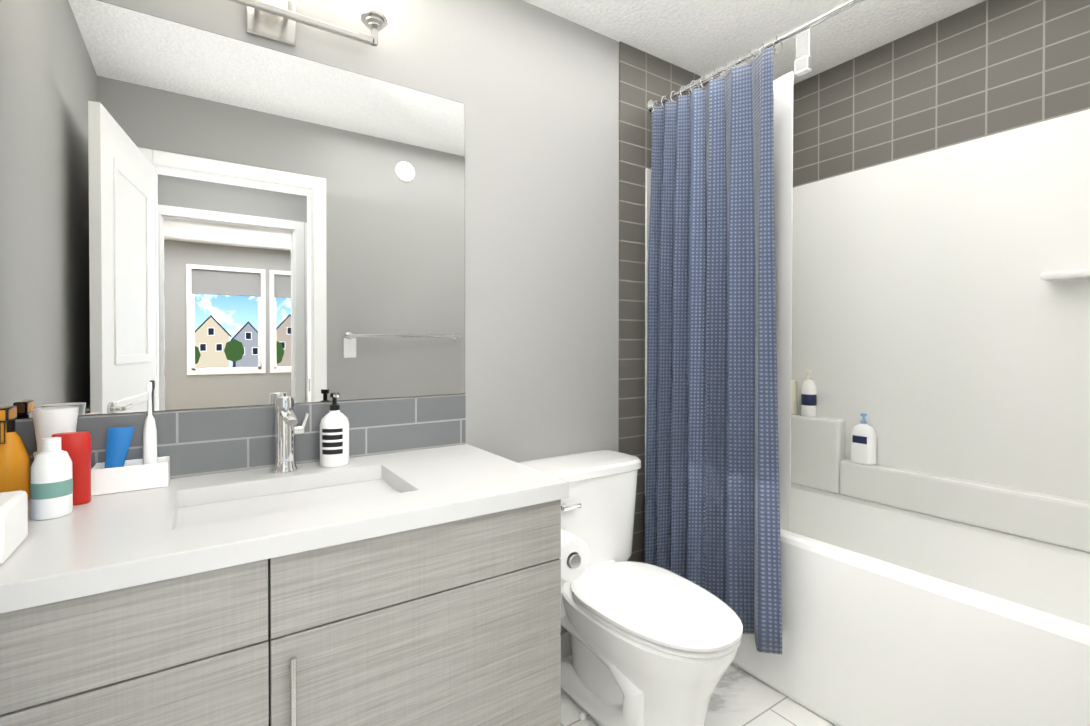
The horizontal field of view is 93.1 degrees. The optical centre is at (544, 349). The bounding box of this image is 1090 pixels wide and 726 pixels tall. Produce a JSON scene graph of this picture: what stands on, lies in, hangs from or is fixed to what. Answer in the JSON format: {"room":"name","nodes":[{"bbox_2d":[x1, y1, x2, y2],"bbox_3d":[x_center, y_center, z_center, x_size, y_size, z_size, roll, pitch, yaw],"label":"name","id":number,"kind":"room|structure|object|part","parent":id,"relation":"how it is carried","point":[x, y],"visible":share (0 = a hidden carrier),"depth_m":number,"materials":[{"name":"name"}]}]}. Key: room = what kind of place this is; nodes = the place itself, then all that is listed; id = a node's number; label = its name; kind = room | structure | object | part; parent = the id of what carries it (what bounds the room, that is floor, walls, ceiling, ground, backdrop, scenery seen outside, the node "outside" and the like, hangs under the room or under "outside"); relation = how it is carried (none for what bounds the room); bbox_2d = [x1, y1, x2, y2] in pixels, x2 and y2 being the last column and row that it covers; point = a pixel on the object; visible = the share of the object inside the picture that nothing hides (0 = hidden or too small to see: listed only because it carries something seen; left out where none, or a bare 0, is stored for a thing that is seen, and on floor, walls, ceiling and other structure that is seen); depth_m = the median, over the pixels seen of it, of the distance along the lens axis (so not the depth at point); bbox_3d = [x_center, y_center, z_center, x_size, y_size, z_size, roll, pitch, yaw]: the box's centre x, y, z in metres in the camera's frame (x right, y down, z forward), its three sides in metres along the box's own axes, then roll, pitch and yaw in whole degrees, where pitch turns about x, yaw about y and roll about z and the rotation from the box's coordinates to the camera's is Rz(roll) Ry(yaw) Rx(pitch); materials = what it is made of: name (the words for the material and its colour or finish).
{"room":"bathroom","nodes":[
{"label":"bathroom","id":0,"kind":"room"},
{"bbox_2d":[14,0,618,633],"bbox_3d":[-0.101,-0.040,1.933,3.002,2.440,0.120,0,1,-34],"label":"wall","id":1,"kind":"structure","parent":0,"point":[534,88],"depth_m":1.87,"materials":[{"name":"grey paint"}]},
{"bbox_2d":[0,0,464,418],"bbox_3d":[-0.742,-0.335,1.427,1.131,0.975,0.006,0,1,-34],"label":"mirror","id":2,"kind":"object","parent":1,"relation":"attached to","point":[193,217],"visible":0.92,"depth_m":1.34,"materials":[{"name":"grey mirror"}]},
{"bbox_2d":[229,0,392,46],"bbox_3d":[-0.712,-0.964,1.357,0.622,0.236,0.146,0,1,-34],"label":"sconce","id":3,"kind":"object","parent":1,"relation":"attached to","point":[274,20],"visible":1,"depth_m":1.42,"materials":[{"name":"silver metal"}]},
{"bbox_2d":[619,41,708,562],"bbox_3d":[0.695,-0.044,2.386,0.934,2.439,0.008,0,1,-34],"label":"wall tile","id":4,"kind":"structure","parent":1,"relation":"attached to","point":[644,78],"depth_m":2.17,"materials":[{"name":"grey tile"}]},
{"bbox_2d":[561,655,835,725],"bbox_3d":[0.363,1.210,1.249,3.002,0.050,1.790,0,1,-34],"label":"floor","id":5,"kind":"structure","parent":0,"point":[740,696],"depth_m":1.70,"materials":[{"name":"tile"}]},
{"bbox_2d":[0,453,588,725],"bbox_3d":[-0.525,0.775,1.220,1.249,0.820,0.599,0,1,-34],"label":"bathroom vanity","id":6,"kind":"object","parent":5,"relation":"on","point":[414,561],"depth_m":0.97,"materials":[{"name":"grey wood"}]},
{"bbox_2d":[0,442,568,601],"bbox_3d":[-0.577,0.346,1.194,1.143,0.040,0.585,0,1,-34],"label":"countertop","id":7,"kind":"structure","parent":6,"relation":"on","point":[114,537],"depth_m":1.02,"materials":[{"name":"white stone"}]},
{"bbox_2d":[0,490,27,563],"bbox_3d":[-0.914,0.284,0.804,0.130,0.088,0.140,0,1,-34],"label":"box","id":8,"kind":"object","parent":7,"relation":"on","point":[13,520],"visible":1,"depth_m":0.83,"materials":[{"name":"white plastic"}]},
{"bbox_2d":[0,405,29,499],"bbox_3d":[-1.137,0.224,1.090,0.068,0.205,0.084,0,1,-34],"label":"spray bottle","id":9,"kind":"object","parent":7,"relation":"on","point":[14,465],"visible":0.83,"depth_m":1.08,"materials":[{"name":"orange plastic"}]},
{"bbox_2d":[30,437,72,519],"bbox_3d":[-0.968,0.250,1.014,0.061,0.153,0.061,0,1,-34],"label":"lotion bottle","id":10,"kind":"object","parent":7,"relation":"on","point":[51,489],"visible":1,"depth_m":0.99,"materials":[{"name":"white plastic"}]},
{"bbox_2d":[31,406,78,458],"bbox_3d":[-1.085,0.228,1.146,0.078,0.195,0.078,0,1,-34],"label":"cups","id":11,"kind":"object","parent":7,"relation":"on","point":[48,422],"visible":0.46,"depth_m":1.12,"materials":[{"name":"white plastic"}]},
{"bbox_2d":[51,431,91,505],"bbox_3d":[-0.997,0.251,1.085,0.066,0.150,0.038,0,1,-34],"label":"red deodorant","id":12,"kind":"object","parent":7,"relation":"on","point":[77,446],"visible":0.58,"depth_m":1.08,"materials":[{"name":"red plastic"}]},
{"bbox_2d":[91,456,169,495],"bbox_3d":[-0.971,0.296,1.216,0.140,0.058,0.084,0,1,-34],"label":"caddy","id":13,"kind":"object","parent":7,"relation":"on","point":[133,475],"visible":0.88,"depth_m":1.19,"materials":[{"name":"white plastic"}]},
{"bbox_2d":[104,427,133,468],"bbox_3d":[-0.992,0.250,1.202,0.057,0.135,0.026,0,1,-34],"label":"toothpaste tube","id":14,"kind":"object","parent":13,"relation":"in","point":[118,441],"visible":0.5,"depth_m":1.20,"materials":[{"name":"blue plastic"}]},
{"bbox_2d":[143,382,157,464],"bbox_3d":[-0.947,0.198,1.238,0.029,0.238,0.029,0,1,-34],"label":"electric toothbrush","id":15,"kind":"object","parent":13,"relation":"in","point":[150,443],"visible":0.83,"depth_m":1.23,"materials":[{"name":"white plastic"}]},
{"bbox_2d":[15,394,465,481],"bbox_3d":[-0.742,0.240,1.430,1.133,0.168,0.008,0,1,-34],"label":"backsplash","id":16,"kind":"structure","parent":7,"relation":"on","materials":[{"name":"grey tile"}]},
{"bbox_2d":[180,474,399,525],"bbox_3d":[-0.568,0.425,1.193,0.505,0.142,0.340,0,1,-34],"label":"sink","id":17,"kind":"object","parent":7,"relation":"in","point":[284,497],"depth_m":1.26,"materials":[{"name":"white ceramic"}]},
{"bbox_2d":[268,396,311,473],"bbox_3d":[-0.655,0.225,1.345,0.087,0.198,0.155,0,1,-34],"label":"faucet","id":18,"kind":"object","parent":7,"relation":"on","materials":[{"name":"silver metal"}]},
{"bbox_2d":[320,393,348,466],"bbox_3d":[-0.590,0.223,1.449,0.077,0.201,0.078,0,1,-34],"label":"soap dispenser","id":19,"kind":"object","parent":7,"relation":"on","point":[334,437],"visible":1,"depth_m":1.42,"materials":[{"name":"white plastic"}]},
{"bbox_2d":[561,631,570,658],"bbox_3d":[0.020,1.135,1.944,0.680,0.090,0.012,0,1,-34],"label":"baseboard","id":20,"kind":"structure","parent":5,"relation":"on","point":[565,645],"depth_m":1.96,"materials":[{"name":"white"}]},
{"bbox_2d":[520,450,742,725],"bbox_3d":[0.271,0.793,1.654,0.464,0.778,0.760,0,1,-34],"label":"toilet","id":21,"kind":"object","parent":5,"relation":"on","point":[652,645],"visible":0.94,"depth_m":1.55,"materials":[{"name":"white ceramic"}]},
{"bbox_2d":[645,109,1089,725],"bbox_3d":[1.179,0.208,1.781,0.786,1.944,1.539,0,1,-34],"label":"tub","id":22,"kind":"object","parent":5,"relation":"on","point":[935,565],"visible":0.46,"depth_m":1.80,"materials":[{"name":"white plastic"}]},
{"bbox_2d":[791,380,796,413],"bbox_3d":[1.158,0.226,2.438,0.058,0.158,0.058,0,1,-34],"label":"shampoo bottle","id":23,"kind":"object","parent":22,"relation":"on","point":[793,396],"visible":0.38,"depth_m":2.41,"materials":[{"name":"beige plastic"}]},
{"bbox_2d":[801,370,816,416],"bbox_3d":[1.208,0.201,2.363,0.063,0.209,0.063,0,1,-34],"label":"shampoo bottle","id":24,"kind":"object","parent":22,"relation":"on","point":[808,398],"visible":1,"depth_m":2.34,"materials":[{"name":"white plastic"}]},
{"bbox_2d":[851,413,876,464],"bbox_3d":[1.338,0.373,2.168,0.066,0.207,0.090,0,1,-34],"label":"bottle","id":25,"kind":"object","parent":22,"relation":"on","point":[863,441],"visible":0.98,"depth_m":2.14,"materials":[{"name":"white plastic"}]},
{"bbox_2d":[523,0,984,83],"bbox_3d":[1.201,-1.287,-0.875,4.800,0.100,6.220,0,1,-34],"label":"ceiling","id":26,"kind":"structure","parent":0,"point":[701,37],"depth_m":2.00,"materials":[{"name":"white paint"}]},
{"bbox_3d":[1.595,-0.041,1.988,0.120,2.440,1.670,0,1,-34],"label":"wall","id":27,"kind":"structure","parent":0,"visible":0},
{"bbox_2d":[793,0,1089,187],"bbox_3d":[1.510,-1.005,1.991,0.008,0.509,1.540,0,1,-34],"label":"wall tile","id":28,"kind":"structure","parent":27,"relation":"attached to","point":[985,68],"depth_m":1.96,"materials":[{"name":"grey tile"}]},
{"bbox_3d":[0.826,-0.029,0.544,3.002,2.440,0.120,0,1,-34],"label":"wall","id":29,"kind":"structure","parent":0,"visible":0},
{"bbox_2d":[645,0,863,654],"bbox_3d":[0.915,-0.040,1.602,0.296,2.045,1.540,0,1,-34],"label":"shower curtain","id":30,"kind":"object","parent":29,"relation":"hanging from","point":[718,434],"visible":1,"depth_m":1.88,"materials":[{"name":"blue fabric"}]},
{"bbox_3d":[0.886,-1.032,1.574,0.060,0.060,1.540,0,1,-34],"label":"rail","id":31,"kind":"part","parent":30,"relation":"part of","materials":[{"name":"silver metal"}]}
]}

